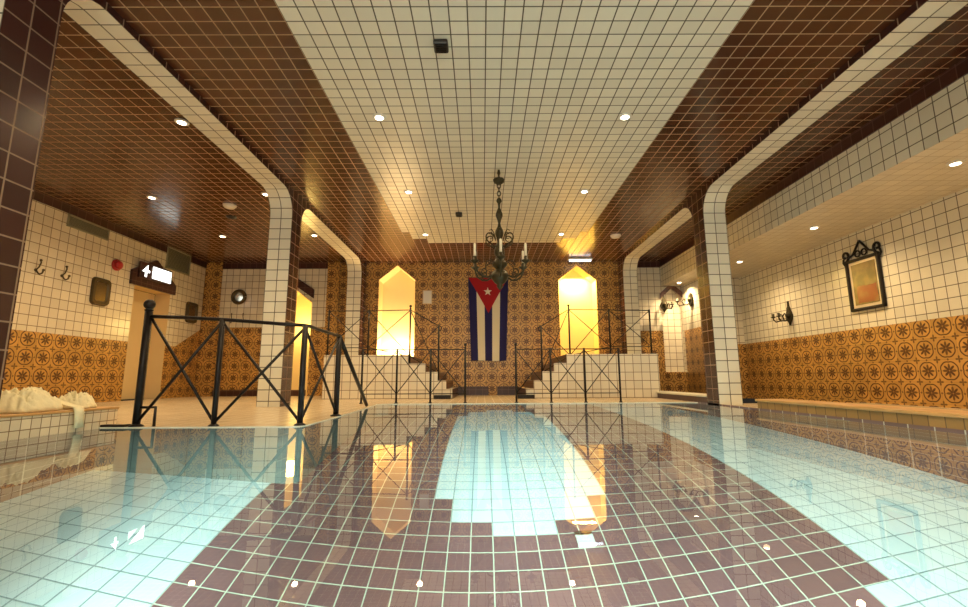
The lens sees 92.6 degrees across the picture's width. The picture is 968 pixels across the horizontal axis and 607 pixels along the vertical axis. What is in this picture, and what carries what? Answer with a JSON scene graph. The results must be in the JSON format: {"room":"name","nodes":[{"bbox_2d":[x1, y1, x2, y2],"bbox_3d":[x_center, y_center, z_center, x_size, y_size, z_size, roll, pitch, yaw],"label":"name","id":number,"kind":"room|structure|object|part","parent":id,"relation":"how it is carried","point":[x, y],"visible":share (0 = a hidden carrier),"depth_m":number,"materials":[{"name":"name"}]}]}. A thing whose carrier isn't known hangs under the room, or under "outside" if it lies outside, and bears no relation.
{"room":"spa","nodes":[
{"label":"spa","id":0,"kind":"room"},
{"bbox_2d":[2,199,205,401],"bbox_3d":[-6.922,-0.353,4.802,0.001,3.208,13.312,0,-9,0],"label":"wall","id":1,"kind":"structure","parent":0,"point":[61,343],"depth_m":7.94,"materials":[{"name":"tile"}]},
{"bbox_2d":[34,259,44,274],"bbox_3d":[-6.859,-0.566,7.151,0.147,0.251,0.048,0,-9,0],"label":"coat hook","id":2,"kind":"object","parent":1,"relation":"attached to","point":[41,260],"visible":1,"depth_m":7.14,"materials":[{"name":"brown metal"}]},
{"bbox_2d":[60,266,70,280],"bbox_3d":[-6.861,-0.501,7.596,0.147,0.251,0.048,0,-9,0],"label":"coat hook","id":3,"kind":"object","parent":1,"relation":"attached to","point":[61,275],"visible":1,"depth_m":7.58,"materials":[{"name":"brown metal"}]},
{"bbox_2d":[66,214,108,240],"bbox_3d":[-6.928,-1.327,8.110,0.024,0.210,0.840,0,-9,0],"label":"air vent","id":4,"kind":"object","parent":1,"relation":"in","point":[77,223],"visible":1,"depth_m":8.07,"materials":[{"name":"black plastic"}]},
{"bbox_2d":[89,277,111,305],"bbox_3d":[-6.913,-0.213,8.347,0.044,0.502,0.405,0,-9,0],"label":"wall mirror","id":5,"kind":"object","parent":1,"relation":"attached to","point":[100,291],"visible":1,"depth_m":8.33,"materials":[{"name":"brown mirror"}]},
{"bbox_3d":[-6.923,-0.213,8.347,0.020,0.352,0.255,0,-9,0],"label":"glass","id":6,"kind":"part","parent":5,"relation":"part of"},
{"bbox_2d":[111,259,122,270],"bbox_3d":[-6.890,-0.726,8.719,0.099,0.216,0.216,0,-9,0],"label":"fire alarm","id":7,"kind":"object","parent":1,"relation":"attached to","point":[116,264],"visible":1,"depth_m":8.67,"materials":[{"name":"red plastic"}]},
{"bbox_2d":[33,189,206,267],"bbox_3d":[-6.924,-2.014,5.073,0.026,0.158,13.312,0,-9,0],"label":"trim","id":8,"kind":"structure","parent":1,"relation":"attached to","point":[41,197],"depth_m":8.35,"materials":[{"name":"brown wood"}]},
{"bbox_2d":[121,285,169,399],"bbox_3d":[-7.132,0.865,9.523,0.390,2.325,1.065,0,-9,0],"label":"door","id":9,"kind":"structure","parent":1,"relation":"in","point":[157,345],"depth_m":9.88,"materials":[{"name":"beige paint"}]},
{"bbox_2d":[129,260,175,294],"bbox_3d":[-6.916,-0.599,9.732,0.052,0.630,1.305,0,-9,0],"label":"trim","id":10,"kind":"structure","parent":1,"relation":"attached to","point":[134,279],"depth_m":9.61,"materials":[{"name":"brown wood"}]},
{"bbox_2d":[137,261,171,285],"bbox_3d":[-6.858,-0.616,9.674,0.063,0.330,0.945,0,-9,0],"label":"exit sign","id":11,"kind":"object","parent":1,"relation":"attached to","point":[147,271],"visible":1,"depth_m":9.58,"materials":[{"name":"white plastic"}]},
{"bbox_3d":[-6.837,-0.596,9.823,0.021,0.248,0.555,0,-9,0],"label":"lit panel","id":12,"kind":"part","parent":11,"relation":"part of","materials":[{"name":"white plastic"}]},
{"bbox_2d":[165,246,190,275],"bbox_3d":[-6.936,-0.958,10.512,0.024,0.480,0.810,0,-9,0],"label":"air vent","id":13,"kind":"object","parent":1,"relation":"in","point":[176,260],"visible":1,"depth_m":10.49,"materials":[{"name":"black plastic"}]},
{"bbox_2d":[185,301,197,323],"bbox_3d":[-6.922,0.217,10.959,0.044,0.495,0.420,0,-9,0],"label":"wall mirror","id":14,"kind":"object","parent":1,"relation":"attached to","point":[191,308],"visible":0.71,"depth_m":10.94,"materials":[{"name":"brown mirror"}]},
{"bbox_3d":[-6.933,0.217,10.959,0.020,0.345,0.270,0,-9,0],"label":"glass","id":15,"kind":"part","parent":14,"relation":"part of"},
{"bbox_2d":[0,0,365,406],"bbox_3d":[-3.112,-0.402,4.823,0.345,3.456,13.312,0,-9,0],"label":"pillar","id":16,"kind":"structure","parent":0,"point":[29,29],"depth_m":3.88,"materials":[{"name":"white tile"}]},
{"bbox_2d":[212,262,688,395],"bbox_3d":[-0.998,0.617,11.409,11.895,3.366,0.001,0,-9,0],"label":"wall","id":17,"kind":"structure","parent":0,"point":[533,300],"depth_m":11.46,"materials":[{"name":"tile"}]},
{"bbox_2d":[231,289,246,304],"bbox_3d":[-6.094,-0.163,11.493,0.390,0.390,0.090,0,-9,0],"label":"round mirror","id":18,"kind":"object","parent":17,"relation":"attached to","point":[239,296],"visible":1,"depth_m":11.47,"materials":[{"name":"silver metal"}]},
{"bbox_3d":[-6.094,-0.161,11.507,0.240,0.240,0.015,0,-9,0],"label":"glass","id":19,"kind":"part","parent":18,"relation":"part of","materials":[{"name":"mirror"}]},
{"bbox_2d":[212,390,305,395],"bbox_3d":[-5.416,2.156,11.124,2.235,0.142,0.040,0,-9,0],"label":"baseboard","id":20,"kind":"structure","parent":17,"relation":"attached to","point":[221,392],"depth_m":11.11,"materials":[{"name":"brown tile"}]},
{"bbox_2d":[194,262,340,396],"bbox_3d":[-5.273,0.628,11.355,3.345,3.366,0.078,0,-9,0],"label":"trim","id":21,"kind":"structure","parent":17,"relation":"attached to","point":[210,306],"depth_m":11.37,"materials":[{"name":"tile"}]},
{"bbox_2d":[291,291,311,395],"bbox_3d":[-4.800,0.991,11.714,1.050,2.760,0.750,0,-9,0],"label":"door","id":22,"kind":"structure","parent":17,"relation":"in","point":[303,305],"depth_m":12.10,"materials":[{"name":"paint"}]},
{"bbox_2d":[298,279,313,297],"bbox_3d":[-4.843,-0.398,11.535,1.215,0.675,0.045,0,-9,0],"label":"trim","id":23,"kind":"structure","parent":17,"relation":"attached to","point":[303,286],"depth_m":11.51,"materials":[{"name":"brown wood"}]},
{"bbox_2d":[377,266,414,356],"bbox_3d":[-2.175,0.241,11.709,0.908,2.355,0.480,0,-9,0],"label":"window","id":24,"kind":"structure","parent":17,"relation":"in","point":[397,287],"depth_m":11.93,"materials":[{"name":"glass"}]},
{"bbox_2d":[423,290,431,303],"bbox_3d":[-1.410,-0.158,11.520,0.232,0.345,0.024,0,-9,0],"label":"panel","id":25,"kind":"object","parent":17,"relation":"attached to","point":[427,294],"visible":1,"depth_m":11.51,"materials":[{"name":"white plastic"}]},
{"bbox_2d":[223,261,659,268],"bbox_3d":[-0.811,-0.968,11.663,11.505,0.158,0.026,0,-9,0],"label":"trim","id":26,"kind":"structure","parent":17,"relation":"attached to","point":[303,265],"depth_m":11.64,"materials":[{"name":"brown tile"}]},
{"bbox_2d":[458,386,514,394],"bbox_3d":[0.089,2.102,11.141,1.425,0.202,0.063,0,-9,0],"label":"baseboard","id":27,"kind":"structure","parent":17,"relation":"attached to","point":[478,390],"depth_m":11.11,"materials":[{"name":"brown tile"}]},
{"bbox_2d":[468,277,507,360],"bbox_3d":[0.111,0.369,11.406,1.035,2.088,0.044,0,-9,0],"label":"flag","id":28,"kind":"object","parent":17,"relation":"attached to","point":[488,305],"visible":0.95,"depth_m":11.40,"materials":[{"name":"fabric"}]},
{"bbox_2d":[558,265,598,355],"bbox_3d":[2.344,0.230,11.727,0.945,2.340,0.480,0,-9,0],"label":"window","id":29,"kind":"structure","parent":17,"relation":"in","point":[577,288],"depth_m":11.95,"materials":[{"name":"glowing frosted glass"}]},
{"bbox_2d":[660,296,673,312],"bbox_3d":[4.482,-0.030,11.368,0.274,0.488,0.358,0,-9,0],"label":"wall sconce","id":30,"kind":"object","parent":17,"relation":"attached to","point":[664,306],"visible":1,"depth_m":11.46,"materials":[{"name":"brown metal"}]},
{"bbox_3d":[4.482,-0.011,11.491,0.195,0.488,0.110,0,-9,0],"label":"plate","id":31,"kind":"part","parent":30,"relation":"part of","materials":[{"name":"brown metal"}]},
{"bbox_2d":[660,286,682,298],"bbox_3d":[4.666,-0.318,11.555,0.552,0.405,0.045,0,-9,0],"label":"trim","id":32,"kind":"structure","parent":17,"relation":"attached to","point":[674,288],"depth_m":11.53,"materials":[{"name":"brown tile"}]},
{"bbox_2d":[661,289,686,371],"bbox_3d":[4.687,0.632,11.495,0.525,2.120,0.135,0,-9,0],"label":"window","id":33,"kind":"structure","parent":17,"relation":"in","point":[673,321],"depth_m":11.53,"materials":[{"name":"white glass"}]},
{"bbox_2d":[34,0,967,262],"bbox_3d":[-0.518,-2.217,5.067,13.125,0.180,13.492,0,-9,0],"label":"ceiling","id":34,"kind":"structure","parent":0,"point":[534,92],"depth_m":5.12,"materials":[{"name":"brown tile"}]},
{"bbox_2d":[146,195,157,198],"bbox_3d":[-5.348,-1.706,7.448,0.150,0.022,0.150,0,-9,0],"label":"recessed light","id":35,"kind":"object","parent":34,"relation":"in","point":[147,196],"visible":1,"depth_m":7.42,"materials":[{"name":"white plastic"}]},
{"bbox_2d":[174,118,189,125],"bbox_3d":[-3.451,-2.068,5.280,0.150,0.022,0.150,0,-9,0],"label":"recessed light","id":36,"kind":"object","parent":34,"relation":"in","point":[183,122],"visible":1,"depth_m":5.26,"materials":[{"name":"white plastic"}]},
{"bbox_2d":[223,203,236,209],"bbox_3d":[-4.285,-1.632,7.789,0.216,0.063,0.216,0,-9,0],"label":"smoke detector","id":37,"kind":"object","parent":34,"relation":"attached to","point":[231,206],"visible":1,"depth_m":7.74,"materials":[{"name":"white plastic"}]},
{"bbox_2d":[226,215,236,218],"bbox_3d":[-4.572,-1.553,8.368,0.186,0.030,0.183,0,-9,0],"label":"ceiling vent","id":38,"kind":"object","parent":34,"relation":"in","point":[227,216],"visible":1,"depth_m":8.32,"materials":[{"name":"black plastic"}]},
{"bbox_2d":[372,113,385,120],"bbox_3d":[-1.178,-2.092,5.201,0.150,0.022,0.150,0,-9,0],"label":"recessed light","id":39,"kind":"object","parent":34,"relation":"in","point":[377,116],"visible":1,"depth_m":5.18,"materials":[{"name":"white plastic"}]},
{"bbox_2d":[404,190,412,193],"bbox_3d":[-1.185,-1.754,7.273,0.150,0.022,0.150,0,-9,0],"label":"recessed light","id":40,"kind":"object","parent":34,"relation":"in","point":[405,191],"visible":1,"depth_m":7.25,"materials":[{"name":"white plastic"}]},
{"bbox_2d":[433,39,448,52],"bbox_3d":[-0.379,-2.261,4.068,0.126,0.052,0.135,0,-9,0],"label":"ceiling speaker","id":41,"kind":"object","parent":34,"relation":"attached to","point":[440,45],"visible":1,"depth_m":4.04,"materials":[{"name":"black plastic"}]},
{"bbox_2d":[435,44,446,52],"bbox_3d":[-0.379,-2.239,4.065,0.094,0.008,0.104,0,-9,0],"label":"grille","id":42,"kind":"object","parent":41,"relation":"attached to","point":[439,48],"depth_m":4.06,"materials":[{"name":"black metal"}]},
{"bbox_2d":[455,212,461,216],"bbox_3d":[-0.446,-1.581,8.236,0.120,0.052,0.135,0,-9,0],"label":"ceiling speaker","id":43,"kind":"object","parent":34,"relation":"attached to","point":[458,214],"visible":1,"depth_m":8.17,"materials":[{"name":"black plastic"}]},
{"bbox_2d":[470,170,529,289],"bbox_3d":[0.212,-1.034,6.401,0.796,1.731,0.900,0,-9,0],"label":"chandelier","id":44,"kind":"object","parent":34,"relation":"hanging from","point":[499,276],"visible":1,"depth_m":6.28,"materials":[{"name":"brown metal"}]},
{"bbox_2d":[473,243,475,255],"bbox_3d":[-0.124,-0.717,6.150,0.033,0.188,0.031,0,-9,0],"label":"candle","id":45,"kind":"object","parent":44,"relation":"on","point":[474,245],"depth_m":6.14,"materials":[{"name":"white wax"}]},
{"bbox_3d":[0.021,-0.436,6.416,0.361,0.268,0.026,-6,-11,29],"label":"arm","id":46,"kind":"part","parent":44,"relation":"part of","materials":[{"name":"brown metal"}]},
{"bbox_3d":[0.022,-0.472,6.195,0.361,0.268,0.026,5,-11,-30],"label":"arm","id":47,"kind":"part","parent":44,"relation":"part of","materials":[{"name":"brown metal"}]},
{"bbox_3d":[0.209,-1.569,6.488,0.048,0.263,0.048,-9,-13,44],"label":"chain","id":48,"kind":"part","parent":44,"relation":"part of","materials":[{"name":"brown metal"}]},
{"bbox_3d":[0.212,-0.972,6.391,0.210,1.035,0.207,0,-9,0],"label":"stem","id":49,"kind":"part","parent":44,"relation":"part of","materials":[{"name":"brown metal"}]},
{"bbox_3d":[0.215,-0.325,6.285,0.240,0.292,0.236,0,-9,0],"label":"lamp shade","id":50,"kind":"part","parent":44,"relation":"part of","materials":[{"name":"brown metal"}]},
{"bbox_3d":[0.216,-0.490,6.087,0.026,0.267,0.361,0,-9,0],"label":"arm","id":51,"kind":"part","parent":44,"relation":"part of","materials":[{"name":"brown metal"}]},
{"bbox_2d":[499,238,501,251],"bbox_3d":[0.215,-0.750,5.959,0.033,0.188,0.031,0,-9,0],"label":"candle","id":52,"kind":"object","parent":44,"relation":"on","point":[500,240],"depth_m":5.95,"materials":[{"name":"white wax"}]},
{"bbox_3d":[0.407,-0.438,6.417,0.360,0.268,0.026,5,-11,-30],"label":"arm","id":53,"kind":"part","parent":44,"relation":"part of","materials":[{"name":"brown metal"}]},
{"bbox_3d":[0.408,-0.474,6.198,0.360,0.268,0.026,-6,-11,29],"label":"arm","id":54,"kind":"part","parent":44,"relation":"part of","materials":[{"name":"brown metal"}]},
{"bbox_2d":[524,243,526,255],"bbox_3d":[0.552,-0.720,6.153,0.033,0.188,0.031,0,-9,0],"label":"candle","id":55,"kind":"object","parent":44,"relation":"on","point":[525,245],"depth_m":6.14,"materials":[{"name":"white wax"}]},
{"bbox_2d":[568,258,591,261],"bbox_3d":[2.355,-1.072,11.339,0.585,0.084,0.120,0,-9,0],"label":"lamp","id":56,"kind":"object","parent":34,"relation":"attached to","point":[569,259],"visible":1,"depth_m":11.31,"materials":[{"name":"white plastic"}]},
{"bbox_2d":[580,189,588,192],"bbox_3d":[1.582,-1.765,7.285,0.150,0.022,0.150,0,-9,0],"label":"recessed light","id":57,"kind":"object","parent":34,"relation":"in","point":[582,190],"visible":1,"depth_m":7.26,"materials":[{"name":"white plastic"}]},
{"bbox_2d":[610,234,620,238],"bbox_3d":[2.714,-1.380,9.536,0.216,0.063,0.216,0,-9,0],"label":"smoke detector","id":58,"kind":"object","parent":34,"relation":"attached to","point":[613,236],"visible":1,"depth_m":9.48,"materials":[{"name":"white plastic"}]},
{"bbox_2d":[618,112,631,120],"bbox_3d":[1.589,-2.103,5.212,0.150,0.022,0.150,0,-9,0],"label":"recessed light","id":59,"kind":"object","parent":34,"relation":"in","point":[624,116],"visible":1,"depth_m":5.19,"materials":[{"name":"white plastic"}]},
{"bbox_2d":[95,395,967,427],"bbox_3d":[-0.502,1.146,4.580,12.825,0.018,13.312,0,-9,0],"label":"floor","id":60,"kind":"structure","parent":0,"point":[180,412],"depth_m":6.47,"materials":[{"name":"beige tile"}]},
{"bbox_2d":[0,407,118,440],"bbox_3d":[-3.420,0.850,3.060,0.454,0.210,1.988,0,-9,0],"label":"wall","id":61,"kind":"structure","parent":60,"relation":"on","point":[31,424],"depth_m":3.41,"materials":[{"name":"white tile"}]},
{"bbox_2d":[0,386,83,427],"bbox_3d":[-3.363,0.775,3.407,0.392,0.325,0.568,0,-9,0],"label":"towel","id":62,"kind":"object","parent":61,"relation":"on","point":[29,399],"visible":0.99,"depth_m":3.38,"materials":[{"name":"beige fabric"}]},
{"bbox_2d":[59,391,96,408],"bbox_3d":[-3.422,0.796,3.849,0.295,0.143,0.331,0,-9,0],"label":"towel","id":63,"kind":"object","parent":61,"relation":"on","point":[84,399],"visible":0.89,"depth_m":3.81,"materials":[{"name":"beige fabric"}]},
{"bbox_2d":[100,424,130,426],"bbox_3d":[-3.226,1.030,3.898,0.442,0.018,0.082,0,-9,0],"label":"threshold strip","id":64,"kind":"object","parent":60,"relation":"on","point":[104,425],"visible":0.43,"depth_m":3.86,"materials":[{"name":"black metal"}]},
{"bbox_2d":[127,299,367,426],"bbox_3d":[-2.266,0.707,5.275,1.472,1.089,2.715,0,-9,0],"label":"terrace railing","id":65,"kind":"object","parent":60,"relation":"on","point":[149,304],"visible":0.99,"depth_m":4.01,"materials":[{"name":"black metal"}]},
{"bbox_3d":[-2.940,0.553,3.980,0.114,0.982,0.114,0,-9,0],"label":"post","id":66,"kind":"part","parent":65,"relation":"part of","materials":[{"name":"black metal"}]},
{"bbox_3d":[-2.287,0.587,3.977,0.086,0.908,0.086,0,-9,0],"label":"post","id":67,"kind":"part","parent":65,"relation":"part of","materials":[{"name":"black metal"}]},
{"bbox_3d":[-2.253,0.233,4.555,1.382,0.114,1.059,0,-9,0],"label":"rail","id":68,"kind":"part","parent":65,"relation":"part of","materials":[{"name":"black metal"}]},
{"bbox_3d":[-1.574,0.615,4.013,0.097,0.858,0.097,0,-9,0],"label":"post","id":69,"kind":"part","parent":65,"relation":"part of","materials":[{"name":"black metal"}]},
{"bbox_3d":[-1.585,0.778,5.005,0.114,0.855,0.114,0,-9,0],"label":"post","id":70,"kind":"part","parent":65,"relation":"part of","materials":[{"name":"black metal"}]},
{"bbox_3d":[-1.622,0.894,5.798,0.048,0.869,1.627,0,-9,-3],"label":"sloping handrail","id":71,"kind":"part","parent":65,"relation":"part of","materials":[{"name":"black metal"}]},
{"bbox_2d":[322,355,457,398],"bbox_3d":[-1.908,1.624,10.181,2.558,0.870,2.092,0,-9,0],"label":"staircase","id":72,"kind":"structure","parent":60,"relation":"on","point":[348,387],"depth_m":9.15,"materials":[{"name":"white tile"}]},
{"bbox_2d":[326,305,441,380],"bbox_3d":[-2.011,0.783,9.303,2.328,1.528,0.068,0,-9,0],"label":"stair railing","id":73,"kind":"object","parent":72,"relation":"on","point":[410,306],"visible":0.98,"depth_m":9.32,"materials":[{"name":"black metal"}]},
{"bbox_3d":[-3.142,0.587,9.331,0.068,0.915,0.068,0,-9,0],"label":"post","id":74,"kind":"part","parent":73,"relation":"part of","materials":[{"name":"black metal"}]},
{"bbox_3d":[-2.332,0.584,9.335,0.068,0.915,0.068,0,-9,0],"label":"post","id":75,"kind":"part","parent":73,"relation":"part of","materials":[{"name":"black metal"}]},
{"bbox_3d":[-2.023,1.137,9.245,2.232,0.525,0.016,0,-9,0],"label":"rail","id":76,"kind":"part","parent":73,"relation":"part of","materials":[{"name":"black metal"}]},
{"bbox_3d":[-2.027,0.296,9.383,2.232,0.348,0.019,0,-9,0],"label":"rail","id":77,"kind":"part","parent":73,"relation":"part of","materials":[{"name":"black metal"}]},
{"bbox_3d":[-1.492,0.658,9.325,0.068,1.102,0.068,0,-9,0],"label":"post","id":78,"kind":"part","parent":73,"relation":"part of","materials":[{"name":"black metal"}]},
{"bbox_3d":[-0.913,0.985,9.274,0.068,1.110,0.068,0,-9,0],"label":"post","id":79,"kind":"part","parent":73,"relation":"part of","materials":[{"name":"black metal"}]},
{"bbox_2d":[359,343,466,403],"bbox_3d":[-1.141,1.129,7.502,1.735,0.963,0.063,0,-9,0],"label":"railing","id":80,"kind":"object","parent":60,"relation":"on","point":[465,344],"visible":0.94,"depth_m":7.49,"materials":[{"name":"black metal"}]},
{"bbox_3d":[-1.977,1.175,7.492,0.063,0.878,0.063,0,-9,0],"label":"post","id":81,"kind":"part","parent":80,"relation":"part of","materials":[{"name":"black metal"}]},
{"bbox_3d":[-1.414,1.172,7.494,0.063,0.878,0.063,0,-9,0],"label":"post","id":82,"kind":"part","parent":80,"relation":"part of","materials":[{"name":"black metal"}]},
{"bbox_3d":[-1.143,0.756,7.563,1.672,0.017,0.017,0,-9,0],"label":"rail","id":83,"kind":"part","parent":80,"relation":"part of","materials":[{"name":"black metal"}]},
{"bbox_3d":[-1.139,1.456,7.449,1.672,0.015,0.015,0,-9,0],"label":"rail","id":84,"kind":"part","parent":80,"relation":"part of","materials":[{"name":"black metal"}]},
{"bbox_3d":[-0.867,1.170,7.496,0.063,0.878,0.063,0,-9,0],"label":"post","id":85,"kind":"part","parent":80,"relation":"part of","materials":[{"name":"black metal"}]},
{"bbox_3d":[-0.304,1.168,7.499,0.063,0.878,0.063,0,-9,0],"label":"post","id":86,"kind":"part","parent":80,"relation":"part of","materials":[{"name":"black metal"}]},
{"bbox_2d":[434,395,450,398],"bbox_3d":[-0.811,1.825,9.021,0.330,0.075,0.094,0,-9,0],"label":"plate","id":87,"kind":"object","parent":60,"relation":"on","point":[435,396],"visible":0.96,"depth_m":8.98,"materials":[{"name":"black metal"}]},
{"bbox_2d":[518,395,534,398],"bbox_3d":[0.824,1.818,9.028,0.330,0.075,0.094,0,-9,0],"label":"plate","id":88,"kind":"object","parent":60,"relation":"on","point":[519,396],"visible":1,"depth_m":8.99,"materials":[{"name":"black metal"}]},
{"bbox_2d":[514,343,621,402],"bbox_3d":[1.360,1.119,7.513,1.743,0.963,0.063,0,-9,0],"label":"railing","id":89,"kind":"object","parent":60,"relation":"on","point":[515,344],"visible":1,"depth_m":7.50,"materials":[{"name":"black metal"}]},
{"bbox_3d":[0.521,1.164,7.502,0.063,0.878,0.063,0,-9,0],"label":"post","id":90,"kind":"part","parent":89,"relation":"part of","materials":[{"name":"black metal"}]},
{"bbox_3d":[1.083,1.162,7.505,0.063,0.878,0.063,0,-9,0],"label":"post","id":91,"kind":"part","parent":89,"relation":"part of","materials":[{"name":"black metal"}]},
{"bbox_3d":[1.359,0.746,7.574,1.680,0.017,0.017,0,-9,0],"label":"rail","id":92,"kind":"part","parent":89,"relation":"part of","materials":[{"name":"black metal"}]},
{"bbox_3d":[1.362,1.446,7.459,1.680,0.015,0.015,0,-9,0],"label":"rail","id":93,"kind":"part","parent":89,"relation":"part of","materials":[{"name":"black metal"}]},
{"bbox_3d":[1.638,1.160,7.507,0.063,0.878,0.063,0,-9,0],"label":"post","id":94,"kind":"part","parent":89,"relation":"part of","materials":[{"name":"black metal"}]},
{"bbox_3d":[2.201,1.158,7.509,0.063,0.878,0.063,0,-9,0],"label":"post","id":95,"kind":"part","parent":89,"relation":"part of","materials":[{"name":"black metal"}]},
{"bbox_2d":[518,354,659,397],"bbox_3d":[2.146,1.608,10.198,2.655,0.870,2.092,0,-9,0],"label":"staircase","id":96,"kind":"structure","parent":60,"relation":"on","point":[639,373],"depth_m":9.17,"materials":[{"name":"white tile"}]},
{"bbox_2d":[538,304,653,379],"bbox_3d":[2.247,0.766,9.321,2.313,1.528,0.068,0,-9,0],"label":"stair railing","id":97,"kind":"object","parent":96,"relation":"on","point":[568,305],"visible":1,"depth_m":9.34,"materials":[{"name":"black metal"}]},
{"bbox_3d":[1.157,0.984,9.282,0.068,1.095,0.068,0,-9,0],"label":"post","id":98,"kind":"part","parent":97,"relation":"part of","materials":[{"name":"black metal"}]},
{"bbox_3d":[1.726,0.645,9.339,0.068,1.102,0.068,0,-9,0],"label":"post","id":99,"kind":"part","parent":97,"relation":"part of","materials":[{"name":"black metal"}]},
{"bbox_3d":[2.258,0.286,9.399,2.218,0.362,0.019,0,-9,0],"label":"rail","id":100,"kind":"part","parent":97,"relation":"part of","materials":[{"name":"black metal"}]},
{"bbox_3d":[2.262,1.120,9.264,2.217,0.525,0.016,0,-9,0],"label":"rail","id":101,"kind":"part","parent":97,"relation":"part of","materials":[{"name":"black metal"}]},
{"bbox_3d":[2.543,0.564,9.355,0.068,0.915,0.068,0,-9,0],"label":"post","id":102,"kind":"part","parent":97,"relation":"part of","materials":[{"name":"black metal"}]},
{"bbox_3d":[3.368,0.568,9.357,0.068,0.900,0.068,0,-9,0],"label":"post","id":103,"kind":"part","parent":97,"relation":"part of","materials":[{"name":"black metal"}]},
{"bbox_2d":[656,391,706,402],"bbox_3d":[3.585,1.790,8.908,0.375,0.172,3.750,0,-9,0],"label":"step","id":104,"kind":"structure","parent":60,"relation":"on","point":[697,397],"depth_m":7.93,"materials":[{"name":"brown tile"}]},
{"bbox_2d":[755,399,967,429],"bbox_3d":[3.585,1.002,4.128,0.378,0.158,3.345,0,-9,0],"label":"ledge","id":105,"kind":"structure","parent":60,"relation":"on","point":[942,418],"depth_m":4.04,"materials":[{"name":"tile"}]},
{"bbox_2d":[617,0,967,404],"bbox_3d":[3.578,-0.429,4.851,0.345,3.456,13.312,0,-9,0],"label":"wall","id":106,"kind":"structure","parent":0,"point":[706,208],"depth_m":6.82,"materials":[{"name":"white tile"}]},
{"bbox_2d":[660,74,967,285],"bbox_3d":[5.184,-1.824,5.084,1.425,0.644,13.312,0,-9,0],"label":"ceiling","id":107,"kind":"structure","parent":0,"point":[899,168],"depth_m":5.92,"materials":[{"name":"white tile"}]},
{"bbox_2d":[659,56,967,266],"bbox_3d":[4.465,-2.063,5.121,0.026,0.153,13.312,0,-9,0],"label":"trim","id":108,"kind":"structure","parent":107,"relation":"attached to","point":[959,70],"depth_m":5.52,"materials":[{"name":"brown tile"}]},
{"bbox_2d":[808,226,819,229],"bbox_3d":[5.066,-1.161,7.092,0.150,0.022,0.150,0,-9,0],"label":"ceiling lamp","id":109,"kind":"object","parent":107,"relation":"attached to","point":[812,227],"visible":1,"depth_m":7.06,"materials":[{"name":"white plastic"}]},
{"bbox_2d":[946,160,964,166],"bbox_3d":[5.073,-1.507,4.975,0.150,0.022,0.150,0,-9,0],"label":"ceiling lamp","id":110,"kind":"object","parent":107,"relation":"attached to","point":[956,162],"visible":1,"depth_m":4.96,"materials":[{"name":"white plastic"}]},
{"bbox_2d":[663,398,967,432],"bbox_3d":[0.108,2.006,3.777,6.622,2.265,11.700,0,-9,0],"label":"basin","id":111,"kind":"object","parent":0,"point":[949,429],"visible":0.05,"depth_m":4.27,"materials":[{"name":"brown tile"}]},
{"bbox_2d":[0,403,967,606],"bbox_3d":[0.113,1.902,2.578,6.652,2.145,9.330,0,-9,0],"label":"pool water","id":112,"kind":"object","parent":111,"relation":"in","point":[549,504],"visible":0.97,"depth_m":1.35,"materials":[{"name":"clear liquid"}]},
{"bbox_2d":[681,188,967,408],"bbox_3d":[5.439,-0.164,4.814,0.930,2.722,13.312,0,-9,0],"label":"wall","id":113,"kind":"structure","parent":0,"point":[912,350],"depth_m":7.15,"materials":[{"name":"tile"}]},
{"bbox_2d":[675,293,692,305],"bbox_3d":[4.774,-0.091,11.041,0.383,0.330,0.208,-1,-9,7],"label":"wall sconce","id":114,"kind":"object","parent":113,"relation":"attached to","point":[690,295],"visible":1,"depth_m":11.02,"materials":[{"name":"brown metal"}]},
{"bbox_3d":[4.907,-0.095,11.021,0.116,0.330,0.205,0,-9,0],"label":"plate","id":115,"kind":"part","parent":114,"relation":"part of","materials":[{"name":"brown metal"}]},
{"bbox_2d":[771,301,792,324],"bbox_3d":[5.733,0.185,8.896,0.340,0.465,0.261,0,-9,0],"label":"wall sconce","id":116,"kind":"object","parent":113,"relation":"attached to","point":[789,315],"visible":1,"depth_m":8.86,"materials":[{"name":"brown metal"}]},
{"bbox_3d":[5.737,0.266,8.829,0.282,0.173,0.049,3,-10,-18],"label":"arm","id":117,"kind":"part","parent":116,"relation":"part of","materials":[{"name":"brown metal"}]},
{"bbox_3d":[5.851,0.185,8.897,0.105,0.465,0.186,0,-9,0],"label":"plate","id":118,"kind":"part","parent":116,"relation":"part of","materials":[{"name":"brown metal"}]},
{"bbox_2d":[842,240,886,311],"bbox_3d":[5.868,-0.451,7.146,0.045,1.096,0.748,0,-9,0],"label":"framed picture","id":119,"kind":"object","parent":113,"relation":"attached to","point":[864,274],"visible":1,"depth_m":7.11,"materials":[{"name":"black metal"}]}
]}

